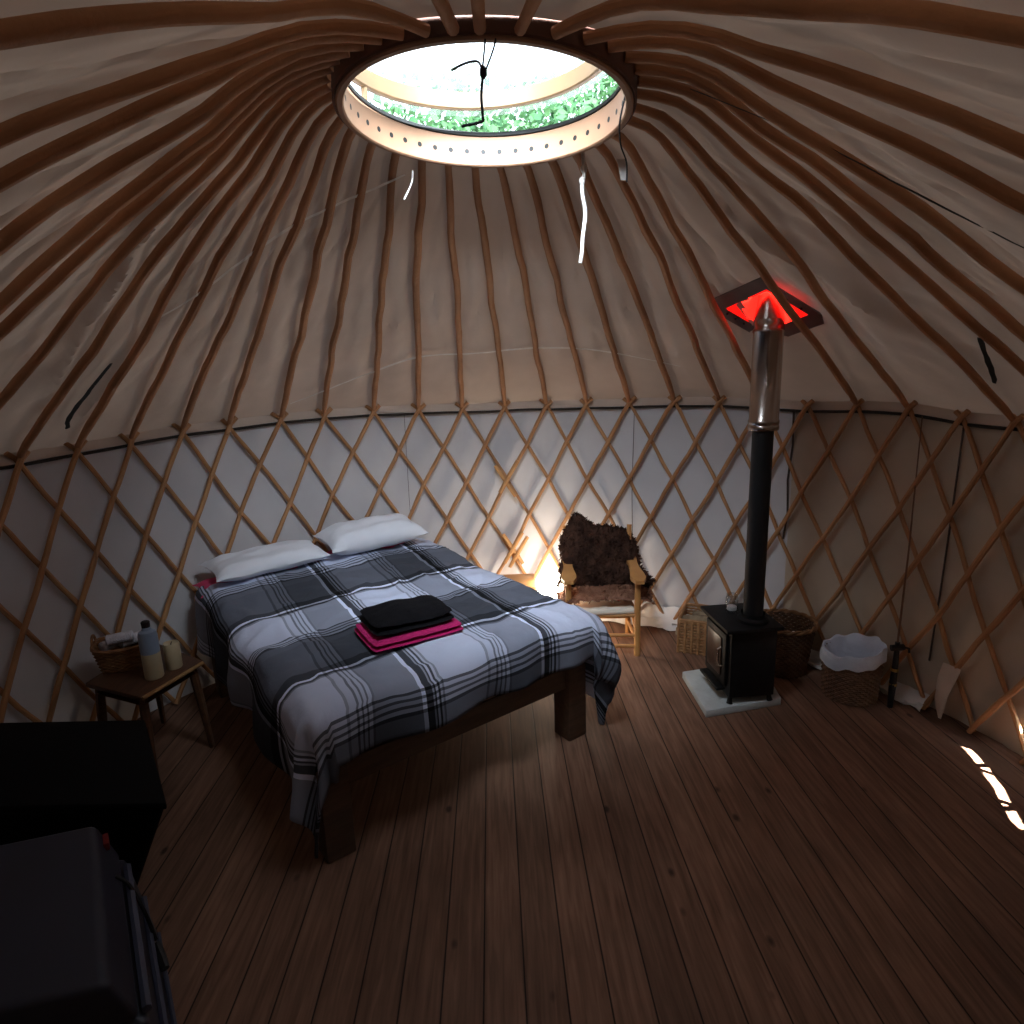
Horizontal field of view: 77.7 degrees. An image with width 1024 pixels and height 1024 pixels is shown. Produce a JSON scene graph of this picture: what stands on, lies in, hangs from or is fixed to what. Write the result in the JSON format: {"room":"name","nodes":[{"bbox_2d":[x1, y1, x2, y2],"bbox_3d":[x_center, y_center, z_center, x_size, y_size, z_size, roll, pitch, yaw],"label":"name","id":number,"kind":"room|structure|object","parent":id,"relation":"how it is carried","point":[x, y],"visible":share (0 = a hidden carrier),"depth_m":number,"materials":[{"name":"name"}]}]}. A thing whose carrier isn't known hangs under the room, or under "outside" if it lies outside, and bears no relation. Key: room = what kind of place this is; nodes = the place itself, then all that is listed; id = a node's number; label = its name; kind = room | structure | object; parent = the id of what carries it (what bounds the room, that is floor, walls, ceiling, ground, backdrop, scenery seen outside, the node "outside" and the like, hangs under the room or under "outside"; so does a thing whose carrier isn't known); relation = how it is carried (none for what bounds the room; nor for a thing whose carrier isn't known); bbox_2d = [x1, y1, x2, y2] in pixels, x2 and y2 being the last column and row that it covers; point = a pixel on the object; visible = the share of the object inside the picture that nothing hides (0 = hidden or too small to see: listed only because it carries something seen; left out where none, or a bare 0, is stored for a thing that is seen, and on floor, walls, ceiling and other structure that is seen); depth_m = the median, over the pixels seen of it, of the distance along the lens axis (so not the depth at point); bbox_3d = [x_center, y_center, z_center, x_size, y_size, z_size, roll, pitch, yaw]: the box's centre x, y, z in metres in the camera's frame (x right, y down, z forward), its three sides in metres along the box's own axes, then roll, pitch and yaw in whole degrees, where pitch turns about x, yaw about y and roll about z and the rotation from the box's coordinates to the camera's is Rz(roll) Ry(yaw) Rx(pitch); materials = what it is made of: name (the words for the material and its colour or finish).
{"room":"traditional dwelling","nodes":[
{"label":"traditional dwelling","id":0,"kind":"room"},
{"bbox_2d":[0,0,1023,465],"bbox_3d":[-0.031,-0.638,1.887,4.524,1.075,4.524,-11,16,-35],"label":"ceiling","id":1,"kind":"structure","parent":0,"point":[981,78],"depth_m":2.37,"materials":[{"name":"fabric"}]},
{"bbox_2d":[0,60,339,340],"bbox_3d":[-1.294,-0.578,1.796,1.879,1.026,0.046,1,14,13],"label":"pole","id":2,"kind":"object","parent":1,"relation":"attached to","point":[140,204],"visible":0.79,"depth_m":1.67,"materials":[{"name":"brown wood"}]},
{"bbox_2d":[0,43,363,255],"bbox_3d":[-1.228,-0.497,1.450,1.849,1.012,0.043,-3,13,-3],"label":"pole","id":3,"kind":"object","parent":1,"relation":"attached to","point":[92,178],"visible":0.88,"depth_m":1.39,"materials":[{"name":"brown wood"}]},
{"bbox_2d":[0,35,381,192],"bbox_3d":[-1.117,-0.460,1.194,1.801,0.964,0.039,-6,14,-17],"label":"pole","id":4,"kind":"object","parent":1,"relation":"attached to","point":[25,166],"visible":0.81,"depth_m":1.24,"materials":[{"name":"brown wood"}]},
{"bbox_2d":[0,18,403,148],"bbox_3d":[-1.021,-0.460,1.059,1.792,0.898,0.043,-8,15,-25],"label":"pole","id":5,"kind":"object","parent":1,"relation":"attached to","point":[19,127],"visible":0.98,"depth_m":1.17,"materials":[{"name":"brown wood"}]},
{"bbox_2d":[0,0,430,50],"bbox_3d":[-0.760,-0.501,0.782,0.045,0.700,1.732,10,18,43],"label":"pole","id":6,"kind":"object","parent":1,"relation":"attached to","point":[26,30],"visible":1,"depth_m":0.97,"materials":[{"name":"brown wood"}]},
{"bbox_2d":[431,0,458,35],"bbox_3d":[-0.213,-0.538,0.548,0.046,0.554,1.684,0,13,8],"label":"pole","id":7,"kind":"object","parent":1,"relation":"attached to","point":[443,8],"visible":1,"depth_m":1.23,"materials":[{"name":"brown wood"}]},
{"bbox_2d":[470,0,485,34],"bbox_3d":[-0.031,-0.542,0.537,0.047,0.550,1.687,-2,13,-1],"label":"pole","id":8,"kind":"object","parent":1,"relation":"attached to","point":[477,6],"visible":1,"depth_m":1.23,"materials":[{"name":"brown wood"}]},
{"bbox_2d":[331,15,637,167],"bbox_3d":[-0.070,-1.097,1.679,0.788,0.142,0.791,8,16,36],"label":"ring","id":9,"kind":"object","parent":1,"relation":"attached to","point":[584,132],"visible":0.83,"depth_m":1.80,"materials":[{"name":"brown wood"}]},
{"bbox_2d":[451,38,496,127],"bbox_3d":[-0.077,-0.915,1.329,0.103,0.192,0.018,-1,13,5],"label":"cord","id":10,"kind":"object","parent":9,"relation":"hanging from","point":[483,70],"visible":1,"depth_m":1.33,"materials":[{"name":"black"}]},
{"bbox_2d":[352,62,601,110],"bbox_3d":[-0.102,-1.242,1.688,0.774,0.223,0.774,-2,13,0],"label":"skylight cover","id":11,"kind":"object","parent":9,"relation":"on","point":[585,72],"visible":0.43,"depth_m":1.99,"materials":[{"name":"beige fabric"}]},
{"bbox_2d":[619,96,627,181],"bbox_3d":[0.300,-1.015,1.707,0.028,0.206,0.136,0,13,8],"label":"wire","id":12,"kind":"object","parent":9,"relation":"hanging from","point":[624,96],"visible":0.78,"depth_m":1.70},
{"bbox_2d":[514,0,541,35],"bbox_3d":[0.236,-0.557,0.566,0.046,0.550,1.694,-5,14,-13],"label":"pole","id":13,"kind":"object","parent":1,"relation":"attached to","point":[530,7],"visible":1,"depth_m":1.24,"materials":[{"name":"brown wood"}]},
{"bbox_2d":[578,152,586,262],"bbox_3d":[0.229,-1.040,2.066,0.031,0.436,0.022,-2,13,0],"label":"hanging cord","id":14,"kind":"object","parent":1,"relation":"hanging from","point":[583,167],"visible":0.85,"depth_m":2.07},
{"bbox_2d":[715,277,823,336],"bbox_3d":[1.121,-0.886,2.830,0.366,0.259,0.421,-6,14,-18],"label":"flashing","id":15,"kind":"object","parent":1,"relation":"attached to","point":[727,302],"visible":0.61,"depth_m":2.80,"materials":[{"name":"metal"}]},
{"bbox_2d":[551,0,1023,48],"bbox_3d":[0.775,-0.551,0.851,1.764,0.736,0.053,9,17,40],"label":"pole","id":16,"kind":"object","parent":1,"relation":"attached to","point":[924,15],"visible":1,"depth_m":0.99,"materials":[{"name":"brown wood"}]},
{"bbox_2d":[608,36,1023,214],"bbox_3d":[1.137,-0.564,1.370,1.840,0.984,0.040,0,13,9],"label":"pole","id":17,"kind":"object","parent":1,"relation":"attached to","point":[1005,195],"visible":0.94,"depth_m":1.36,"materials":[{"name":"brown wood"}]},
{"bbox_2d":[624,51,1023,295],"bbox_3d":[1.212,-0.642,1.701,1.892,0.995,0.039,-4,13,-7],"label":"pole","id":18,"kind":"object","parent":1,"relation":"attached to","point":[734,88],"visible":0.98,"depth_m":1.57,"materials":[{"name":"brown wood"}]},
{"bbox_2d":[634,63,1023,342],"bbox_3d":[1.224,-0.683,1.870,1.889,1.001,0.042,-5,14,-14],"label":"pole","id":19,"kind":"object","parent":1,"relation":"attached to","point":[761,127],"visible":0.97,"depth_m":1.73,"materials":[{"name":"brown wood"}]},
{"bbox_2d":[0,404,1023,756],"bbox_3d":[0.004,0.312,2.135,4.504,1.917,4.456,-2,13,0],"label":"wall","id":20,"kind":"structure","parent":0,"point":[29,517],"depth_m":3.47,"materials":[{"name":"fabric"}]},
{"bbox_2d":[601,603,929,711],"bbox_3d":[1.298,0.760,3.869,2.142,0.150,0.353,8,17,37],"label":"trim","id":21,"kind":"structure","parent":20,"relation":"attached to","point":[651,615],"depth_m":4.15,"materials":[{"name":"white fabric"}]},
{"bbox_2d":[935,662,960,718],"bbox_3d":[2.045,0.860,2.999,0.036,0.285,0.087,-6,14,-18],"label":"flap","id":22,"kind":"structure","parent":20,"relation":"attached to","point":[948,675],"depth_m":3.00,"materials":[{"name":"fabric"}]},
{"bbox_2d":[137,621,1023,1023],"bbox_3d":[0.038,1.289,2.340,4.680,0.080,4.680,-2,13,0],"label":"floor","id":23,"kind":"structure","parent":0,"point":[810,857],"depth_m":2.24,"materials":[{"name":"brown wood"}]},
{"bbox_2d":[0,720,166,884],"bbox_3d":[-1.545,1.085,2.286,0.936,0.452,0.523,-2,13,0],"label":"cabinet","id":24,"kind":"object","parent":23,"relation":"on","point":[56,777],"visible":0.73,"depth_m":2.10,"materials":[{"name":"black plastic"}]},
{"bbox_2d":[0,827,176,1023],"bbox_3d":[-1.259,1.216,1.581,0.845,0.500,0.612,-7,14,-19],"label":"box","id":25,"kind":"object","parent":23,"relation":"on","point":[80,942],"visible":1,"depth_m":1.51,"materials":[{"name":"plastic"}]},
{"bbox_2d":[86,644,214,776],"bbox_3d":[-1.676,0.929,2.978,0.498,0.451,0.420,4,14,23],"label":"side table","id":26,"kind":"object","parent":23,"relation":"on","point":[131,686],"visible":0.64,"depth_m":2.81,"materials":[{"name":"brown wood"}]},
{"bbox_2d":[90,634,142,673],"bbox_3d":[-1.790,0.624,2.926,0.235,0.170,0.190,-7,14,-20],"label":"wicker basket","id":27,"kind":"object","parent":26,"relation":"on","point":[117,659],"visible":0.6,"depth_m":2.86,"materials":[{"name":"brown wicker"}]},
{"bbox_2d":[98,641,118,650],"bbox_3d":[-1.834,0.601,2.921,0.055,0.048,0.111,3,14,20],"label":"rolled towel","id":28,"kind":"object","parent":27,"relation":"in","point":[102,645],"visible":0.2,"depth_m":2.87,"materials":[{"name":"white fabric"}]},
{"bbox_2d":[118,630,140,647],"bbox_3d":[-1.765,0.589,2.950,0.055,0.048,0.111,6,16,32],"label":"rolled towel","id":29,"kind":"object","parent":27,"relation":"in","point":[125,644],"visible":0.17,"depth_m":2.92,"materials":[{"name":"white fabric"}]},
{"bbox_2d":[105,630,133,645],"bbox_3d":[-1.783,0.572,2.890,0.111,0.048,0.055,-9,15,-28],"label":"rolled towel","id":30,"kind":"object","parent":29,"relation":"on","point":[126,636],"visible":1,"depth_m":2.87,"materials":[{"name":"white fabric"}]},
{"bbox_2d":[137,620,163,680],"bbox_3d":[-1.587,0.602,2.786,0.077,0.265,0.077,-2,13,0],"label":"bottle","id":31,"kind":"object","parent":26,"relation":"on","point":[148,641],"visible":1,"depth_m":2.76,"materials":[{"name":"plastic"}]},
{"bbox_2d":[162,640,182,670],"bbox_3d":[-1.544,0.648,2.888,0.071,0.126,0.072,-2,13,0],"label":"candle","id":32,"kind":"object","parent":26,"relation":"on","point":[171,648],"visible":1,"depth_m":2.87,"materials":[{"name":"wax"}]},
{"bbox_2d":[212,658,585,863],"bbox_3d":[-0.664,0.852,3.283,1.290,0.388,1.660,-12,16,-36],"label":"bed","id":33,"kind":"object","parent":23,"relation":"on","point":[568,687],"visible":0.13,"depth_m":2.55,"materials":[{"name":"brown wood"}]},
{"bbox_3d":[-0.679,0.582,3.228,1.250,0.160,1.620,-12,16,-36],"label":"mattress","id":34,"kind":"object","parent":33,"relation":"on","visible":0},
{"bbox_2d":[195,538,621,858],"bbox_3d":[-0.576,0.701,3.219,1.614,0.689,1.724,-12,16,-36],"label":"duvet","id":35,"kind":"object","parent":34,"relation":"on","point":[286,648],"visible":0.95,"depth_m":2.73,"materials":[{"name":"fabric"}]},
{"bbox_2d":[193,567,297,597],"bbox_3d":[-1.420,0.360,3.529,0.620,0.097,0.199,-12,16,-36],"label":"pillow","id":36,"kind":"object","parent":35,"relation":"on","point":[206,583],"visible":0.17,"depth_m":3.40,"materials":[{"name":"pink fabric"}]},
{"bbox_2d":[198,540,331,581],"bbox_3d":[-1.357,0.256,3.525,0.640,0.128,0.298,-13,17,-40],"label":"pillow","id":37,"kind":"object","parent":35,"relation":"on","point":[283,555],"visible":1,"depth_m":3.43,"materials":[{"name":"white fabric"}]},
{"bbox_2d":[327,542,404,553],"bbox_3d":[-0.894,0.243,3.910,0.600,0.103,0.199,-12,16,-36],"label":"pillow","id":38,"kind":"object","parent":35,"relation":"on","point":[386,547],"visible":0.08,"depth_m":3.91,"materials":[{"name":"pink fabric"}]},
{"bbox_2d":[312,513,428,554],"bbox_3d":[-0.854,0.122,3.864,0.626,0.173,0.330,-12,16,-36],"label":"pillow","id":39,"kind":"object","parent":35,"relation":"on","point":[364,534],"visible":1,"depth_m":3.76,"materials":[{"name":"white fabric"}]},
{"bbox_2d":[355,618,462,651],"bbox_3d":[-0.451,0.499,2.766,0.410,0.046,0.296,-10,15,-29],"label":"towel","id":40,"kind":"object","parent":35,"relation":"on","point":[375,643],"visible":0.41,"depth_m":2.66,"materials":[{"name":"pink fabric"}]},
{"bbox_2d":[359,595,453,635],"bbox_3d":[-0.461,0.435,2.763,0.356,0.080,0.264,-10,15,-29],"label":"towel","id":41,"kind":"object","parent":40,"relation":"on","point":[395,616],"visible":1,"depth_m":2.70,"materials":[{"name":"black fabric"}]},
{"bbox_2d":[0,395,1023,765],"bbox_3d":[0.003,0.317,2.176,4.432,1.876,4.308,-2,13,0],"label":"trellis","id":42,"kind":"object","parent":23,"relation":"on","point":[6,698],"visible":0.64,"depth_m":3.34,"materials":[{"name":"brown wood"}]},
{"bbox_2d":[0,67,333,409],"bbox_3d":[-1.291,-0.619,1.968,1.896,1.031,0.044,3,14,22],"label":"pole","id":43,"kind":"object","parent":42,"relation":"on","point":[212,162],"visible":0.88,"depth_m":1.81,"materials":[{"name":"brown wood"}]},
{"bbox_2d":[16,74,330,457],"bbox_3d":[-1.265,-0.657,2.123,1.902,1.035,0.047,5,15,28],"label":"pole","id":44,"kind":"object","parent":42,"relation":"on","point":[212,190],"visible":0.95,"depth_m":1.94,"materials":[{"name":"brown wood"}]},
{"bbox_2d":[0,52,349,314],"bbox_3d":[-1.279,-0.553,1.696,1.894,1.022,0.043,0,13,10],"label":"pole","id":45,"kind":"object","parent":42,"relation":"on","point":[158,170],"visible":0.88,"depth_m":1.55,"materials":[{"name":"brown wood"}]},
{"bbox_2d":[75,82,330,447],"bbox_3d":[-1.225,-0.695,2.262,1.906,1.029,0.047,7,16,35],"label":"pole","id":46,"kind":"object","parent":42,"relation":"on","point":[263,151],"visible":0.94,"depth_m":2.05,"materials":[{"name":"brown wood"}]},
{"bbox_2d":[129,91,331,438],"bbox_3d":[-1.172,-0.733,2.391,1.909,1.016,0.040,9,17,40],"label":"pole","id":47,"kind":"object","parent":42,"relation":"on","point":[317,104],"visible":0.98,"depth_m":2.14,"materials":[{"name":"brown wood"}]},
{"bbox_2d":[181,103,336,428],"bbox_3d":[-1.092,-0.777,2.525,0.045,0.994,1.914,-14,18,-41],"label":"pole","id":48,"kind":"object","parent":42,"relation":"on","point":[328,112],"visible":0.94,"depth_m":2.25,"materials":[{"name":"brown wood"}]},
{"bbox_2d":[227,116,343,423],"bbox_3d":[-1.005,-0.808,2.640,0.046,0.990,1.916,-11,16,-35],"label":"pole","id":49,"kind":"object","parent":42,"relation":"on","point":[333,130],"visible":0.94,"depth_m":2.35,"materials":[{"name":"brown wood"}]},
{"bbox_2d":[280,128,355,416],"bbox_3d":[-0.881,-0.846,2.761,0.047,0.975,1.924,-9,15,-28],"label":"pole","id":50,"kind":"object","parent":42,"relation":"on","point":[348,137],"visible":0.92,"depth_m":2.46,"materials":[{"name":"brown wood"}]},
{"bbox_2d":[322,142,375,413],"bbox_3d":[-0.763,-0.874,2.860,0.044,0.965,1.910,-8,14,-23],"label":"pole","id":51,"kind":"object","parent":42,"relation":"on","point":[363,179],"visible":0.93,"depth_m":2.58,"materials":[{"name":"brown wood"}]},
{"bbox_2d":[372,153,399,409],"bbox_3d":[-0.602,-0.901,2.954,0.043,0.964,1.907,-6,14,-16],"label":"pole","id":52,"kind":"object","parent":42,"relation":"on","point":[394,160],"visible":0.9,"depth_m":2.69,"materials":[{"name":"brown wood"}]},
{"bbox_2d":[412,161,425,408],"bbox_3d":[-0.443,-0.918,3.021,0.051,0.965,1.901,-4,13,-10],"label":"pole","id":53,"kind":"object","parent":42,"relation":"on","point":[421,165],"visible":0.88,"depth_m":2.75,"materials":[{"name":"brown wood"}]},
{"bbox_2d":[403,170,412,199],"bbox_3d":[-0.333,-1.056,2.054,0.043,0.082,0.013,3,14,22],"label":"string","id":54,"kind":"object","parent":53,"relation":"hanging from","point":[412,170],"visible":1,"depth_m":2.06,"materials":[{"name":"white fabric"}]},
{"bbox_2d":[445,165,463,407],"bbox_3d":[-0.262,-0.930,3.066,0.043,0.967,1.897,-3,13,-4],"label":"pole","id":55,"kind":"object","parent":42,"relation":"on","point":[448,169],"visible":0.91,"depth_m":2.81,"materials":[{"name":"brown wood"}]},
{"bbox_2d":[471,168,506,405],"bbox_3d":[-0.094,-0.939,3.085,0.040,0.966,1.895,-1,13,2],"label":"pole","id":56,"kind":"object","parent":42,"relation":"on","point":[475,171],"visible":0.91,"depth_m":2.83,"materials":[{"name":"brown wood"}]},
{"bbox_2d":[0,405,1017,469],"bbox_3d":[-0.021,-0.338,1.983,4.424,0.473,4.375,-2,13,0],"label":"rope","id":57,"kind":"object","parent":42,"relation":"attached to","point":[641,406],"visible":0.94,"depth_m":3.49,"materials":[{"name":"fabric"}]},
{"bbox_2d":[497,168,547,403],"bbox_3d":[0.078,-0.943,3.080,0.041,0.963,1.892,0,13,8],"label":"pole","id":58,"kind":"object","parent":42,"relation":"on","point":[503,179],"visible":0.87,"depth_m":2.83,"materials":[{"name":"brown wood"}]},
{"bbox_2d":[523,165,587,402],"bbox_3d":[0.238,-0.943,3.055,0.043,0.962,1.891,1,14,13],"label":"pole","id":59,"kind":"object","parent":42,"relation":"on","point":[535,193],"visible":0.88,"depth_m":2.81,"materials":[{"name":"brown wood"}]},
{"bbox_2d":[548,161,630,401],"bbox_3d":[0.405,-0.939,3.005,0.040,0.963,1.891,3,14,19],"label":"pole","id":60,"kind":"object","parent":42,"relation":"on","point":[554,166],"visible":0.89,"depth_m":2.80,"materials":[{"name":"brown wood"}]},
{"bbox_2d":[572,153,675,400],"bbox_3d":[0.567,-0.930,2.930,0.042,0.955,1.892,4,15,25],"label":"pole","id":61,"kind":"object","parent":42,"relation":"on","point":[589,185],"visible":0.91,"depth_m":2.73,"materials":[{"name":"brown wood"}]},
{"bbox_2d":[595,143,719,400],"bbox_3d":[0.718,-0.912,2.835,0.048,0.953,1.894,6,15,30],"label":"pole","id":62,"kind":"object","parent":42,"relation":"on","point":[603,150],"visible":0.88,"depth_m":2.60,"materials":[{"name":"brown wood"}]},
{"bbox_2d":[612,132,750,382],"bbox_3d":[0.833,-0.889,2.737,0.039,0.964,1.900,8,16,36],"label":"pole","id":63,"kind":"object","parent":42,"relation":"on","point":[626,143],"visible":0.8,"depth_m":2.46,"materials":[{"name":"brown wood"}]},
{"bbox_2d":[617,159,625,179],"bbox_3d":[0.344,-1.070,1.986,0.032,0.060,0.001,-2,13,0],"label":"strip","id":64,"kind":"object","parent":63,"relation":"hanging from","point":[621,162],"visible":0.79,"depth_m":1.99,"materials":[{"name":"white fabric"}]},
{"bbox_2d":[627,116,857,404],"bbox_3d":[1.020,-0.845,2.524,1.883,0.964,0.041,-13,17,-39],"label":"pole","id":65,"kind":"object","parent":42,"relation":"on","point":[635,122],"visible":0.93,"depth_m":2.32,"materials":[{"name":"brown wood"}]},
{"bbox_2d":[634,103,908,407],"bbox_3d":[1.102,-0.814,2.382,1.887,0.969,0.044,-11,16,-34],"label":"pole","id":66,"kind":"object","parent":42,"relation":"on","point":[663,117],"visible":0.99,"depth_m":2.18,"materials":[{"name":"brown wood"}]},
{"bbox_2d":[583,20,1023,159],"bbox_3d":[1.026,-0.537,1.157,1.821,0.924,0.041,3,14,20],"label":"pole","id":67,"kind":"object","parent":42,"relation":"on","point":[1011,141],"visible":1,"depth_m":1.23,"materials":[{"name":"brown wood"}]},
{"bbox_2d":[637,88,1015,421],"bbox_3d":[1.195,-0.745,2.147,1.868,1.004,0.045,-8,14,-23],"label":"pole","id":68,"kind":"object","parent":42,"relation":"on","point":[721,135],"visible":0.97,"depth_m":2.01,"materials":[{"name":"brown wood"}]},
{"bbox_2d":[637,75,1023,376],"bbox_3d":[1.221,-0.711,1.992,1.871,1.002,0.045,-6,14,-17],"label":"pole","id":69,"kind":"object","parent":42,"relation":"on","point":[822,191],"visible":0.98,"depth_m":1.85,"materials":[{"name":"brown wood"}]},
{"bbox_2d":[503,574,535,589],"bbox_3d":[-0.024,0.629,4.177,0.360,0.368,0.280,-2,13,0],"label":"bedside table","id":70,"kind":"object","parent":23,"relation":"on","point":[528,580],"visible":0.28,"depth_m":4.17,"materials":[{"name":"brown wood"}]},
{"bbox_2d":[538,574,563,597],"bbox_3d":[0.251,0.617,4.096,0.156,0.410,0.156,-2,13,0],"label":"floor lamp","id":71,"kind":"object","parent":23,"relation":"on","point":[547,583],"visible":0.21,"depth_m":3.99,"materials":[{"name":"white"}]},
{"bbox_2d":[561,524,645,655],"bbox_3d":[0.546,0.479,3.974,0.503,0.714,0.538,-2,13,0],"label":"armchair","id":72,"kind":"object","parent":23,"relation":"on","point":[603,609],"visible":0.52,"depth_m":3.81,"materials":[{"name":"brown wood"}]},
{"bbox_2d":[572,600,633,614],"bbox_3d":[0.545,0.565,3.943,0.380,0.038,0.320,-2,13,0],"label":"seat cushion","id":73,"kind":"object","parent":72,"relation":"on","point":[603,607],"depth_m":3.82,"materials":[{"name":"white fabric"}]},
{"bbox_2d":[555,512,655,604],"bbox_3d":[0.572,0.282,3.935,0.648,0.501,0.473,-3,13,-3],"label":"sheepskin","id":74,"kind":"object","parent":72,"relation":"on","point":[598,554],"visible":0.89,"depth_m":4.01,"materials":[{"name":"brown fur"}]},
{"bbox_2d":[677,603,706,655],"bbox_3d":[1.149,0.719,3.921,0.216,0.229,0.270,4,15,24],"label":"basket","id":75,"kind":"object","parent":23,"relation":"on","point":[685,644],"visible":0.61,"depth_m":3.82,"materials":[{"name":"wicker"}]},
{"bbox_2d":[682,669,780,716],"bbox_3d":[1.187,0.936,3.404,0.467,0.040,0.514,-2,13,0],"label":"hearth slab","id":76,"kind":"object","parent":23,"relation":"on","point":[711,701],"visible":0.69,"depth_m":3.24,"materials":[{"name":"grey stone"}]},
{"bbox_2d":[700,292,784,703],"bbox_3d":[1.130,-0.188,3.069,0.310,2.314,0.340,-3,13,-5],"label":"wood stove","id":77,"kind":"object","parent":76,"relation":"on","point":[741,644],"visible":0.9,"depth_m":3.07,"materials":[{"name":"metal"}]},
{"bbox_2d":[727,604,736,610],"bbox_3d":[1.139,0.468,3.291,0.066,0.093,0.066,-2,13,0],"label":"glass jar","id":78,"kind":"object","parent":77,"relation":"on","point":[731,607],"visible":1,"depth_m":3.28,"materials":[{"name":"white"}]},
{"bbox_2d":[764,608,818,678],"bbox_3d":[1.528,0.745,3.582,0.348,0.304,0.344,-2,13,0],"label":"laundry basket","id":79,"kind":"object","parent":23,"relation":"on","point":[792,653],"visible":0.62,"depth_m":3.48,"materials":[{"name":"wicker"}]},
{"bbox_2d":[820,633,887,706],"bbox_3d":[1.758,0.804,3.291,0.309,0.305,0.308,-2,13,0],"label":"basket","id":80,"kind":"object","parent":23,"relation":"on","point":[852,667],"visible":1,"depth_m":3.21,"materials":[{"name":"brown wicker"}]},
{"bbox_2d":[887,416,922,707],"bbox_3d":[1.909,0.266,3.087,0.097,1.442,0.140,-2,13,0],"label":"rod","id":81,"kind":"object","parent":23,"relation":"on","point":[897,647],"visible":1,"depth_m":3.13,"materials":[{"name":"brown wood"}]},
{"bbox_3d":[1.079,0.734,3.883,0.155,0.046,0.074,4,15,24],"label":"log","id":82,"kind":"object","parent":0,"visible":0},
{"bbox_2d":[682,615,707,621],"bbox_3d":[1.120,0.654,3.889,0.150,0.046,0.057,0,13,10],"label":"log","id":83,"kind":"object","parent":82,"relation":"on","point":[692,617],"visible":0.52,"depth_m":3.87,"materials":[{"name":"brown wood"}]},
{"bbox_3d":[1.203,0.720,3.925,0.154,0.046,0.069,4,15,24],"label":"log","id":84,"kind":"object","parent":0,"visible":0},
{"bbox_2d":[692,611,705,614],"bbox_3d":[1.199,0.634,3.938,0.150,0.046,0.057,-1,13,5],"label":"log","id":85,"kind":"object","parent":84,"relation":"on","point":[694,612],"visible":0.26,"depth_m":3.92,"materials":[{"name":"brown wood"}]},
{"label":"outside","id":86,"kind":"structure","parent":0,"visible":0},
{"bbox_2d":[367,52,542,131],"bbox_3d":[-0.907,-2.227,7.400,3.117,5.532,3.587,-6,14,-16],"label":"tree","id":87,"kind":"object","parent":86,"point":[434,114],"visible":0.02,"depth_m":6.21,"materials":[{"name":"green plant"}]},
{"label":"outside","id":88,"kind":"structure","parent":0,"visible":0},
{"bbox_2d":[478,55,618,131],"bbox_3d":[0.817,-2.437,7.525,3.731,5.762,3.282,-13,17,-40],"label":"tree","id":89,"kind":"object","parent":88,"point":[560,113],"visible":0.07,"depth_m":6.44,"materials":[{"name":"green plant"}]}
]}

